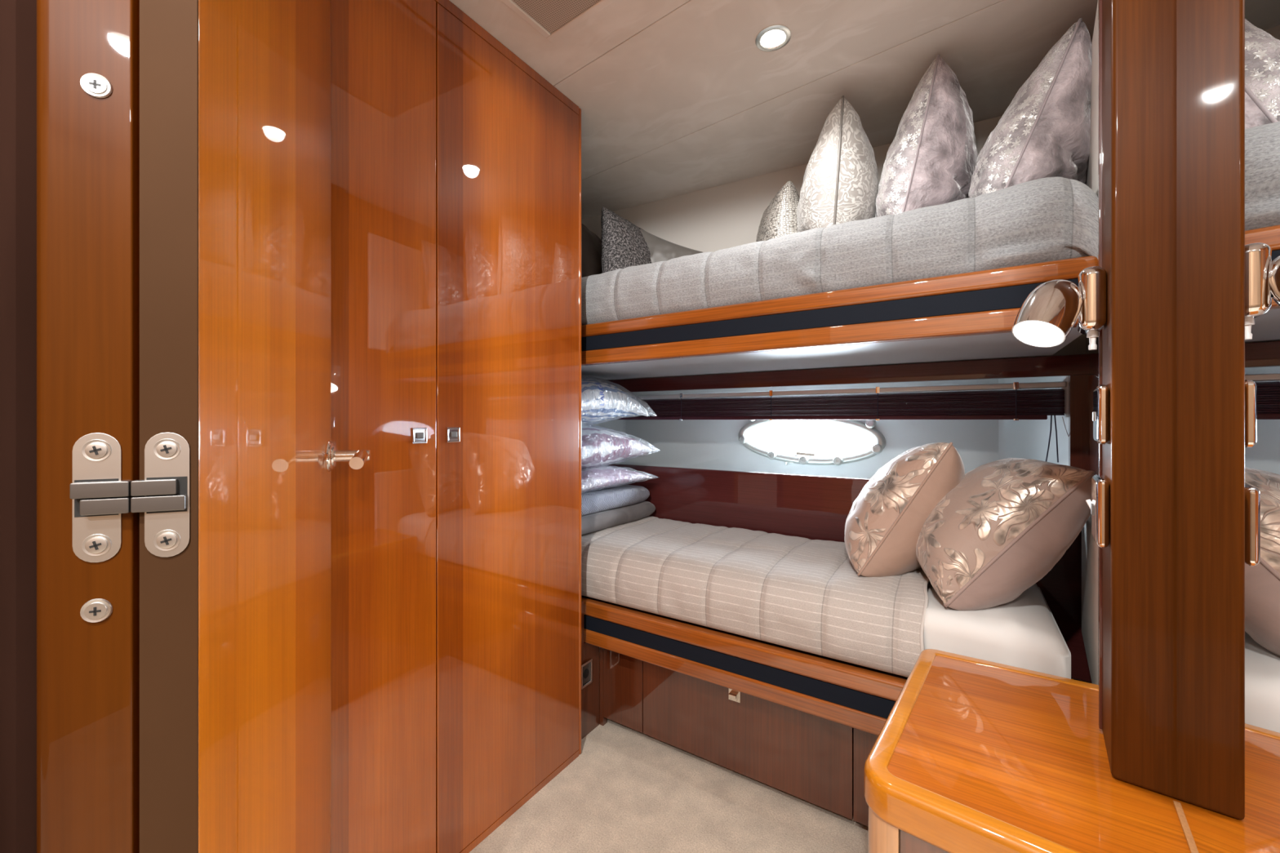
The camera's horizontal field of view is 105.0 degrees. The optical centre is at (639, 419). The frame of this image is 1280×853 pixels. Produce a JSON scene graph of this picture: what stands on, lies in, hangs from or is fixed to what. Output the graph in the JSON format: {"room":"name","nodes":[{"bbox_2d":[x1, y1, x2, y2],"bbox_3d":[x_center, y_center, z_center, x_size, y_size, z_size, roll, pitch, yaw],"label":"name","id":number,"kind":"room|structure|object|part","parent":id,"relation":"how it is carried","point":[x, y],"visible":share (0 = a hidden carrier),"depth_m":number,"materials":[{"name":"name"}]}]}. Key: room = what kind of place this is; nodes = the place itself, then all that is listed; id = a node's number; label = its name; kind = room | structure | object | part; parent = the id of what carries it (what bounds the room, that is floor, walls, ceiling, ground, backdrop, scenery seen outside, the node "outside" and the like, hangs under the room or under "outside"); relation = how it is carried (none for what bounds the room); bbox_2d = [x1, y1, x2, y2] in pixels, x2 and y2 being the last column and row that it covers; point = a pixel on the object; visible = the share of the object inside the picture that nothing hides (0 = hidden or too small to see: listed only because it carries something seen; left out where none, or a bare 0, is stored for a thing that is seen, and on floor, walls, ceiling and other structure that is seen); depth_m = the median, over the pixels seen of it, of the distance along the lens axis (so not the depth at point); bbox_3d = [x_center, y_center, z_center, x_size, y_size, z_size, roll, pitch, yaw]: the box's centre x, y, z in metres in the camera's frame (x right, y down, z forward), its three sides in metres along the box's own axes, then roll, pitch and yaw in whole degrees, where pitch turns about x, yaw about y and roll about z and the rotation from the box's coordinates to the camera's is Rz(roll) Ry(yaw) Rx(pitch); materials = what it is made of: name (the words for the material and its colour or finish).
{"room":"yacht cabin","nodes":[
{"label":"yacht cabin","id":0,"kind":"room"},
{"bbox_2d":[0,0,36,852],"bbox_3d":[-1.150,0.034,0.832,1.765,1.933,0.042,0,0,33],"label":"door frame","id":1,"kind":"structure","parent":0,"point":[18,18],"depth_m":0.34,"materials":[{"name":"brown wood"}]},
{"bbox_2d":[36,0,139,852],"bbox_3d":[-0.401,0.034,0.366,0.054,1.933,0.045,0,0,-23],"label":"trim","id":2,"kind":"structure","parent":1,"relation":"attached to","point":[88,146],"depth_m":0.34,"materials":[{"name":"brown wood"}]},
{"bbox_2d":[80,72,112,97],"bbox_3d":[-0.385,-0.237,0.347,0.017,0.017,0.002,0,0,-23],"label":"screw","id":3,"kind":"object","parent":2,"relation":"attached to","point":[95,85],"visible":1,"depth_m":0.35,"materials":[{"name":"silver metal"}]},
{"bbox_2d":[80,598,112,622],"bbox_3d":[-0.385,0.135,0.347,0.017,0.017,0.002,0,0,-23],"label":"screw","id":4,"kind":"object","parent":2,"relation":"attached to","point":[97,610],"visible":1,"depth_m":0.35,"materials":[{"name":"silver metal"}]},
{"bbox_2d":[69,0,370,852],"bbox_3d":[-0.441,0.037,0.615,0.133,1.901,0.548,0,0,-23],"label":"door","id":5,"kind":"structure","parent":1,"relation":"in","point":[235,95],"depth_m":0.43,"materials":[{"name":"brown wood"}]},
{"bbox_3d":[-0.384,0.055,0.348,0.026,0.092,0.001,0,0,-23],"label":"hinge plate","id":6,"kind":"part","parent":5,"relation":"part of","materials":[{"name":"silver metal"}]},
{"bbox_3d":[-0.365,0.055,0.353,0.065,0.092,0.007,0,0,-23],"label":"concealed hinge","id":7,"kind":"part","parent":5,"relation":"part of","materials":[{"name":"silver metal"}]},
{"bbox_3d":[-0.348,0.055,0.362,0.026,0.092,0.001,0,0,-23],"label":"hinge plate","id":8,"kind":"part","parent":5,"relation":"part of","materials":[{"name":"silver metal"}]},
{"bbox_3d":[-0.505,0.062,0.853,0.063,0.053,0.053,0,0,-23],"label":"handle","id":9,"kind":"part","parent":5,"relation":"part of","materials":[{"name":"silver metal"}]},
{"bbox_3d":[-0.473,0.066,0.831,0.022,0.029,0.083,0,0,-23],"label":"lever","id":10,"kind":"part","parent":5,"relation":"part of","materials":[{"name":"silver metal"}]},
{"bbox_2d":[469,647,867,852],"bbox_3d":[-0.128,1.025,0.399,3.950,0.050,3.730,0,0,33],"label":"floor","id":11,"kind":"structure","parent":0,"point":[628,790],"depth_m":1.26,"materials":[{"name":"beige carpet"}]},
{"bbox_2d":[331,0,599,852],"bbox_3d":[-0.652,0.034,1.284,0.606,1.932,1.119,0,0,33],"label":"wardrobe","id":12,"kind":"object","parent":11,"relation":"on","point":[459,650],"visible":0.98,"depth_m":1.09,"materials":[{"name":"brown wood"}]},
{"bbox_3d":[-0.583,0.037,0.864,0.020,1.886,0.490,0,0,33],"label":"door","id":13,"kind":"part","parent":12,"relation":"part of","materials":[{"name":"brown wood"}]},
{"bbox_3d":[-0.453,-0.920,1.063,0.020,0.024,0.966,0,0,33],"label":"rail","id":14,"kind":"part","parent":12,"relation":"part of","materials":[{"name":"brown wood"}]},
{"bbox_3d":[-0.319,0.037,1.269,0.020,1.886,0.473,0,0,33],"label":"door","id":15,"kind":"part","parent":12,"relation":"part of","materials":[{"name":"brown wood"}]},
{"bbox_3d":[-0.322,0.785,1.605,0.308,0.430,0.060,0,0,33],"label":"panel","id":16,"kind":"part","parent":12,"relation":"part of","materials":[{"name":"brown wood"}]},
{"bbox_2d":[581,657,592,689],"bbox_3d":[-0.170,0.800,1.549,0.008,0.076,0.056,0,0,33],"label":"wall socket","id":17,"kind":"object","parent":12,"relation":"attached to","point":[586,667],"visible":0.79,"depth_m":1.55,"materials":[{"name":"silver metal"}]},
{"bbox_3d":[-0.171,0.800,1.550,0.004,0.058,0.038,0,0,33],"label":"plate","id":18,"kind":"part","parent":17,"relation":"part of","materials":[{"name":"silver metal"}]},
{"bbox_3d":[-0.284,0.852,1.664,0.308,0.296,0.080,0,0,33],"label":"panel","id":19,"kind":"part","parent":12,"relation":"part of","materials":[{"name":"brown wood"}]},
{"bbox_2d":[581,595,1073,826],"bbox_3d":[0.097,0.786,1.694,2.114,0.428,0.544,0,0,33],"label":"bunk bed","id":20,"kind":"object","parent":11,"relation":"on","point":[805,726],"visible":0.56,"depth_m":1.31,"materials":[{"name":"brown wood"}]},
{"bbox_3d":[-0.051,0.831,1.573,0.152,0.280,0.020,0,0,33],"label":"panel","id":21,"kind":"part","parent":20,"relation":"part of","materials":[{"name":"brown wood"}]},
{"bbox_3d":[-0.042,0.681,1.480,2.114,0.044,0.035,0,0,33],"label":"rail","id":22,"kind":"part","parent":20,"relation":"part of","materials":[{"name":"brown wood"}]},
{"bbox_3d":[-0.042,0.595,1.480,2.114,0.045,0.035,0,0,33],"label":"rail","id":23,"kind":"part","parent":20,"relation":"part of","materials":[{"name":"brown wood"}]},
{"bbox_3d":[0.268,0.831,1.365,0.604,0.280,0.020,0,0,33],"label":"drawer","id":24,"kind":"part","parent":20,"relation":"part of","materials":[{"name":"brown wood"}]},
{"bbox_2d":[581,515,929,677],"bbox_3d":[0.046,0.477,1.728,1.690,0.184,0.551,0,0,33],"label":"bedspread","id":25,"kind":"object","parent":20,"relation":"on","point":[804,594],"visible":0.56,"depth_m":1.31,"materials":[{"name":"beige fabric"}]},
{"bbox_2d":[581,501,655,535],"bbox_3d":[-0.314,0.362,1.977,0.609,0.064,0.460,0,0,33],"label":"folded blanket","id":26,"kind":"object","parent":25,"relation":"on","point":[592,522],"visible":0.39,"depth_m":1.79,"materials":[{"name":"grey fabric"}]},
{"bbox_2d":[581,484,649,515],"bbox_3d":[-0.320,0.300,1.978,0.592,0.067,0.435,0,0,33],"label":"folded blanket","id":27,"kind":"object","parent":26,"relation":"on","point":[593,501],"visible":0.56,"depth_m":1.82,"materials":[{"name":"grey fabric"}]},
{"bbox_2d":[581,464,658,493],"bbox_3d":[-0.300,0.218,1.902,0.570,0.106,0.510,0,0,33],"label":"cushion","id":28,"kind":"object","parent":27,"relation":"on","point":[603,476],"visible":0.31,"depth_m":1.80,"materials":[{"name":"silver fabric"}]},
{"bbox_2d":[581,424,659,469],"bbox_3d":[-0.300,0.104,1.902,0.580,0.183,0.510,0,0,33],"label":"cushion","id":29,"kind":"object","parent":28,"relation":"on","point":[600,446],"visible":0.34,"depth_m":1.79,"materials":[{"name":"silver fabric"}]},
{"bbox_2d":[581,375,655,426],"bbox_3d":[-0.309,-0.074,1.908,0.570,0.205,0.510,0,0,33],"label":"cushion","id":30,"kind":"object","parent":29,"relation":"on","point":[600,400],"visible":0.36,"depth_m":1.80,"materials":[{"name":"silver fabric"}]},
{"bbox_2d":[594,381,604,405],"bbox_3d":[-0.145,-0.095,1.742,0.022,0.087,0.064,0,0,-31],"label":"print","id":31,"kind":"object","parent":30,"relation":"attached to","point":[599,395],"depth_m":1.74,"materials":[{"name":"silver"}]},
{"bbox_3d":[0.106,0.635,1.709,2.112,0.110,0.509,0,0,33],"label":"mattress","id":32,"kind":"part","parent":20,"relation":"part of","materials":[{"name":"white fabric"}]},
{"bbox_3d":[0.703,0.831,1.082,0.431,0.280,0.020,0,0,33],"label":"panel","id":33,"kind":"part","parent":20,"relation":"part of","materials":[{"name":"brown wood"}]},
{"bbox_2d":[905,581,1071,679],"bbox_3d":[0.815,0.496,1.233,0.340,0.183,0.530,0,0,33],"label":"mattress","id":34,"kind":"object","parent":20,"relation":"on","point":[1023,632],"visible":0.43,"depth_m":1.01,"materials":[{"name":"white fabric"}]},
{"bbox_2d":[844,442,964,577],"bbox_3d":[0.733,0.250,1.365,0.327,0.394,0.350,0,0,15],"label":"cushion","id":35,"kind":"object","parent":34,"relation":"on","point":[884,524],"visible":0.83,"depth_m":1.23,"materials":[{"name":"beige fabric"}]},
{"bbox_2d":[915,457,1094,610],"bbox_3d":[0.841,0.261,1.181,0.324,0.345,0.365,0,0,20],"label":"cushion","id":36,"kind":"object","parent":34,"relation":"on","point":[1007,522],"visible":0.93,"depth_m":1.04,"materials":[{"name":"fabric"}]},
{"bbox_2d":[863,648,1190,852],"bbox_3d":[0.575,0.735,0.750,0.326,0.530,0.512,0,0,39],"label":"nightstand","id":37,"kind":"object","parent":11,"relation":"on","point":[971,755],"visible":0.98,"depth_m":0.66,"materials":[{"name":"brown wood"}]},
{"bbox_3d":[0.326,0.760,0.658,0.044,0.480,0.044,0,0,39],"label":"corner post","id":38,"kind":"part","parent":37,"relation":"part of","materials":[{"name":"orange wood"}]},
{"bbox_3d":[0.447,0.760,0.551,0.275,0.480,0.018,0,0,39],"label":"panel","id":39,"kind":"part","parent":37,"relation":"part of","materials":[{"name":"brown wood"}]},
{"bbox_2d":[449,0,1097,219],"bbox_3d":[-0.215,-0.939,0.252,4.388,0.012,4.353,0,0,38],"label":"ceiling","id":40,"kind":"structure","parent":0,"point":[700,65],"depth_m":1.31,"materials":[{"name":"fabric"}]},
{"bbox_2d":[501,0,615,42],"bbox_3d":[-0.168,-0.929,0.922,0.420,0.007,0.400,0,0,37],"label":"ceiling vent","id":41,"kind":"object","parent":40,"relation":"in","point":[556,17],"visible":1,"depth_m":1.12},
{"bbox_2d":[512,0,599,32],"bbox_3d":[-0.168,-0.931,0.922,0.383,0.003,0.363,0,0,37],"label":"grille","id":42,"kind":"object","parent":41,"relation":"attached to","point":[544,15],"depth_m":1.12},
{"bbox_2d":[755,23,791,51],"bbox_3d":[0.325,-0.931,1.200,0.085,0.004,0.085,0,0,33],"label":"recessed light","id":43,"kind":"object","parent":40,"relation":"in","point":[772,37],"visible":1,"depth_m":1.20,"materials":[{"name":"white metal"}]},
{"bbox_2d":[582,376,1068,479],"bbox_3d":[0.501,0.062,1.966,1.812,0.475,0.298,0,0,33],"label":"wall","id":44,"kind":"structure","parent":0,"point":[706,444],"depth_m":1.84,"materials":[{"name":"grey paint"}]},
{"bbox_2d":[737,419,885,465],"bbox_3d":[0.663,0.077,1.964,0.574,0.215,0.048,0,0,33],"label":"window","id":45,"kind":"structure","parent":44,"relation":"in","point":[867,427],"depth_m":1.93,"materials":[{"name":"silver metal"}]},
{"bbox_3d":[0.441,0.084,2.102,0.037,0.036,0.037,0,0,33],"label":"clamp knob","id":46,"kind":"part","parent":45,"relation":"part of","materials":[{"name":"silver metal"}]},
{"bbox_3d":[0.548,0.146,2.033,0.037,0.036,0.037,0,0,33],"label":"clamp knob","id":47,"kind":"part","parent":45,"relation":"part of","materials":[{"name":"silver metal"}]},
{"bbox_3d":[0.655,0.160,1.963,0.037,0.036,0.037,0,0,33],"label":"clamp knob","id":48,"kind":"part","parent":45,"relation":"part of","materials":[{"name":"silver metal"}]},
{"bbox_3d":[0.763,0.157,1.892,0.037,0.036,0.037,0,0,33],"label":"clamp knob","id":49,"kind":"part","parent":45,"relation":"part of","materials":[{"name":"silver metal"}]},
{"bbox_3d":[0.860,0.012,1.830,0.037,0.036,0.037,0,0,33],"label":"clamp knob","id":50,"kind":"part","parent":45,"relation":"part of","materials":[{"name":"silver metal"}]},
{"bbox_3d":[0.878,0.106,1.818,0.037,0.036,0.037,0,0,33],"label":"clamp knob","id":51,"kind":"part","parent":45,"relation":"part of","materials":[{"name":"silver metal"}]},
{"bbox_2d":[607,381,1068,462],"bbox_3d":[0.487,0.005,1.815,1.675,0.228,0.032,0,0,33],"label":"blind","id":52,"kind":"object","parent":44,"relation":"attached to","point":[1018,404],"visible":0.8,"depth_m":1.62,"materials":[{"name":"brown fabric"}]},
{"bbox_3d":[0.468,-0.008,1.831,1.625,0.014,0.026,0,0,33],"label":"rail","id":53,"kind":"part","parent":52,"relation":"part of","materials":[{"name":"brown"}]},
{"bbox_3d":[0.485,-0.099,1.819,1.666,0.017,0.022,0,0,33],"label":"head rail","id":54,"kind":"part","parent":52,"relation":"part of","materials":[{"name":"brown metal"}]},
{"bbox_3d":[0.780,-0.054,1.611,0.002,0.107,0.002,0,0,33],"label":"ladder cord","id":55,"kind":"part","parent":52,"relation":"part of","materials":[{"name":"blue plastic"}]},
{"bbox_3d":[1.082,-0.054,1.414,0.002,0.107,0.002,0,0,33],"label":"ladder cord","id":56,"kind":"part","parent":52,"relation":"part of","materials":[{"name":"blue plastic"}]},
{"bbox_3d":[1.141,0.053,1.372,0.015,0.133,0.003,0,0,33],"label":"pull cord","id":57,"kind":"part","parent":52,"relation":"part of","materials":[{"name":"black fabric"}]},
{"bbox_3d":[1.155,0.052,1.363,0.010,0.131,0.003,0,0,33],"label":"pull cord","id":58,"kind":"part","parent":52,"relation":"part of","materials":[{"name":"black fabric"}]},
{"bbox_2d":[599,462,1088,681],"bbox_3d":[0.292,0.447,1.913,2.200,0.506,0.025,0,0,33],"label":"panel","id":59,"kind":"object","parent":44,"relation":"attached to","point":[811,507],"depth_m":1.75,"materials":[{"name":"brown wood"}]},
{"bbox_2d":[602,353,1088,392],"bbox_3d":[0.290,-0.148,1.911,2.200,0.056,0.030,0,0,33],"label":"trim","id":60,"kind":"structure","parent":44,"relation":"attached to","point":[1076,364],"depth_m":1.58,"materials":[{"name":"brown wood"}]},
{"bbox_2d":[1068,374,1088,471],"bbox_3d":[1.192,0.037,1.327,0.050,0.318,0.025,0,0,33],"label":"trim","id":61,"kind":"structure","parent":44,"relation":"attached to","point":[1078,385],"depth_m":1.32,"materials":[{"name":"brown wood"}]},
{"bbox_2d":[581,115,1085,380],"bbox_3d":[0.321,-0.556,1.980,2.285,0.753,0.050,0,0,29],"label":"wall","id":62,"kind":"structure","parent":0,"point":[730,215],"depth_m":1.95,"materials":[{"name":"beige paint"}]},
{"bbox_2d":[581,256,1098,380],"bbox_3d":[0.097,-0.238,1.694,2.114,0.127,0.544,0,0,33],"label":"upper bunk frame","id":63,"kind":"structure","parent":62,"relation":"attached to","point":[971,315],"depth_m":1.21,"materials":[{"name":"brown wood"}]},
{"bbox_3d":[-0.042,-0.197,1.480,2.114,0.044,0.035,0,0,33],"label":"rail","id":64,"kind":"part","parent":63,"relation":"part of","materials":[{"name":"brown wood"}]},
{"bbox_3d":[0.106,-0.189,1.709,2.112,0.022,0.509,0,0,33],"label":"underside panel","id":65,"kind":"part","parent":63,"relation":"part of","materials":[{"name":"grey laminate"}]},
{"bbox_2d":[581,176,1098,324],"bbox_3d":[0.154,-0.388,1.645,1.962,0.213,0.547,0,0,33],"label":"bedspread","id":66,"kind":"object","parent":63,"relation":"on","point":[1047,219],"visible":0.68,"depth_m":1.10,"materials":[{"name":"grey fabric"}]},
{"bbox_2d":[581,223,601,277],"bbox_3d":[-0.171,-0.632,2.048,0.195,0.393,0.349,0,0,33],"label":"cushion","id":67,"kind":"object","parent":66,"relation":"on","point":[591,246],"visible":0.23,"depth_m":1.94,"materials":[{"name":"grey fabric"}]},
{"bbox_2d":[600,206,651,273],"bbox_3d":[-0.031,-0.634,1.954,0.335,0.372,0.153,0,0,-45],"label":"cushion","id":68,"kind":"object","parent":66,"relation":"on","point":[624,245],"visible":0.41,"depth_m":1.87,"materials":[{"name":"grey fabric"}]},
{"bbox_2d":[640,228,702,262],"bbox_3d":[0.071,-0.575,2.006,0.372,0.392,0.112,0,0,8],"label":"cushion","id":69,"kind":"object","parent":66,"relation":"on","point":[660,250],"visible":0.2,"depth_m":1.95,"materials":[{"name":"grey fabric"}]},
{"bbox_2d":[755,180,799,241],"bbox_3d":[0.479,-0.609,1.656,0.201,0.299,0.234,0,0,33],"label":"cushion","id":70,"kind":"object","parent":66,"relation":"on","point":[779,219],"visible":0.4,"depth_m":1.55,"materials":[{"name":"grey fabric"}]},
{"bbox_2d":[796,95,879,231],"bbox_3d":[0.601,-0.674,1.496,0.247,0.413,0.388,0,0,33],"label":"cushion","id":71,"kind":"object","parent":66,"relation":"on","point":[840,184],"visible":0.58,"depth_m":1.35,"materials":[{"name":"beige fabric"}]},
{"bbox_2d":[875,53,977,217],"bbox_3d":[0.799,-0.681,1.375,0.246,0.445,0.378,0,0,31],"label":"cushion","id":72,"kind":"object","parent":66,"relation":"on","point":[931,157],"visible":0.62,"depth_m":1.23,"materials":[{"name":"fabric"}]},
{"bbox_2d":[968,17,1091,197],"bbox_3d":[0.961,-0.645,1.207,0.257,0.398,0.386,0,0,33],"label":"cushion","id":73,"kind":"object","parent":66,"relation":"on","point":[1044,131],"visible":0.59,"depth_m":1.06,"materials":[{"name":"fabric"}]},
{"bbox_3d":[-0.042,-0.282,1.480,2.114,0.040,0.035,0,0,33],"label":"rail","id":74,"kind":"part","parent":63,"relation":"part of","materials":[{"name":"brown wood"}]},
{"bbox_2d":[1080,334,1098,683],"bbox_3d":[1.088,0.034,1.128,0.060,1.933,1.121,0,0,39],"label":"wall","id":75,"kind":"structure","parent":0,"point":[1093,354],"depth_m":1.23,"materials":[{"name":"white paint"}]},
{"bbox_2d":[1081,514,1098,684],"bbox_3d":[0.989,0.394,1.068,0.016,0.332,0.570,0,0,39],"label":"panel","id":76,"kind":"object","parent":75,"relation":"attached to","point":[1090,549],"visible":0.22,"depth_m":1.07,"materials":[{"name":"white plastic"}]},
{"bbox_2d":[1084,0,1098,199],"bbox_3d":[0.992,-0.551,1.072,0.016,0.498,0.640,0,0,39],"label":"panel","id":77,"kind":"object","parent":75,"relation":"attached to","point":[1092,180],"visible":0.02,"depth_m":0.97,"materials":[{"name":"white paint"}]},
{"bbox_3d":[0.439,-0.232,0.275,0.149,1.402,0.911,0,0,33],"label":"wall","id":78,"kind":"structure","parent":0,"visible":0},
{"bbox_2d":[1011,266,1106,350],"bbox_3d":[0.616,-0.159,0.718,0.132,0.116,0.073,0,0,-1],"label":"reading lamp","id":79,"kind":"object","parent":78,"relation":"attached to","point":[1048,314],"visible":1,"depth_m":0.69,"materials":[{"name":"silver metal"}]},
{"bbox_3d":[0.595,-0.156,0.718,0.091,0.098,0.069,0,0,-17],"label":"lamp shade","id":80,"kind":"part","parent":79,"relation":"part of","materials":[{"name":"silver metal"}]},
{"bbox_2d":[1086,330,1098,350],"bbox_3d":[0.650,-0.114,0.706,0.013,0.026,0.013,0,0,33],"label":"switch","id":81,"kind":"object","parent":79,"relation":"attached to","point":[1092,335],"depth_m":0.70,"materials":[{"name":"white plastic"}]},
{"bbox_2d":[1085,474,1109,548],"bbox_3d":[0.646,0.126,0.690,0.020,0.094,0.084,0,0,33],"label":"switch plate","id":82,"kind":"object","parent":78,"relation":"attached to","point":[1099,505],"visible":1,"depth_m":0.66,"materials":[{"name":"silver metal"}]},
{"bbox_2d":[1098,0,1102,729],"bbox_3d":[0.700,-0.233,0.745,0.009,1.400,0.012,0,0,33],"label":"trim","id":83,"kind":"structure","parent":78,"relation":"attached to","point":[1100,1],"depth_m":0.74,"materials":[{"name":"brown wood"}]},
{"bbox_2d":[1092,384,1109,444],"bbox_3d":[0.646,-0.007,0.690,0.014,0.081,0.075,0,0,39],"label":"switch plate","id":84,"kind":"object","parent":78,"relation":"attached to","point":[1100,414],"visible":1,"depth_m":0.66,"materials":[{"name":"silver metal"}]},
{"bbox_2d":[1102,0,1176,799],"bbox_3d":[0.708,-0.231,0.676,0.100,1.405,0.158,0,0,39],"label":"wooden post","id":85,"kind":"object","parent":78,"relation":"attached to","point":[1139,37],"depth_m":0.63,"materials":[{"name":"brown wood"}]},
{"bbox_2d":[1173,0,1279,852],"bbox_3d":[0.464,-0.230,0.362,0.007,1.402,0.618,0,0,39],"label":"wall mirror","id":86,"kind":"object","parent":78,"relation":"attached to","point":[1228,51],"visible":1,"depth_m":0.44,"materials":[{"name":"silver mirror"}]}
]}

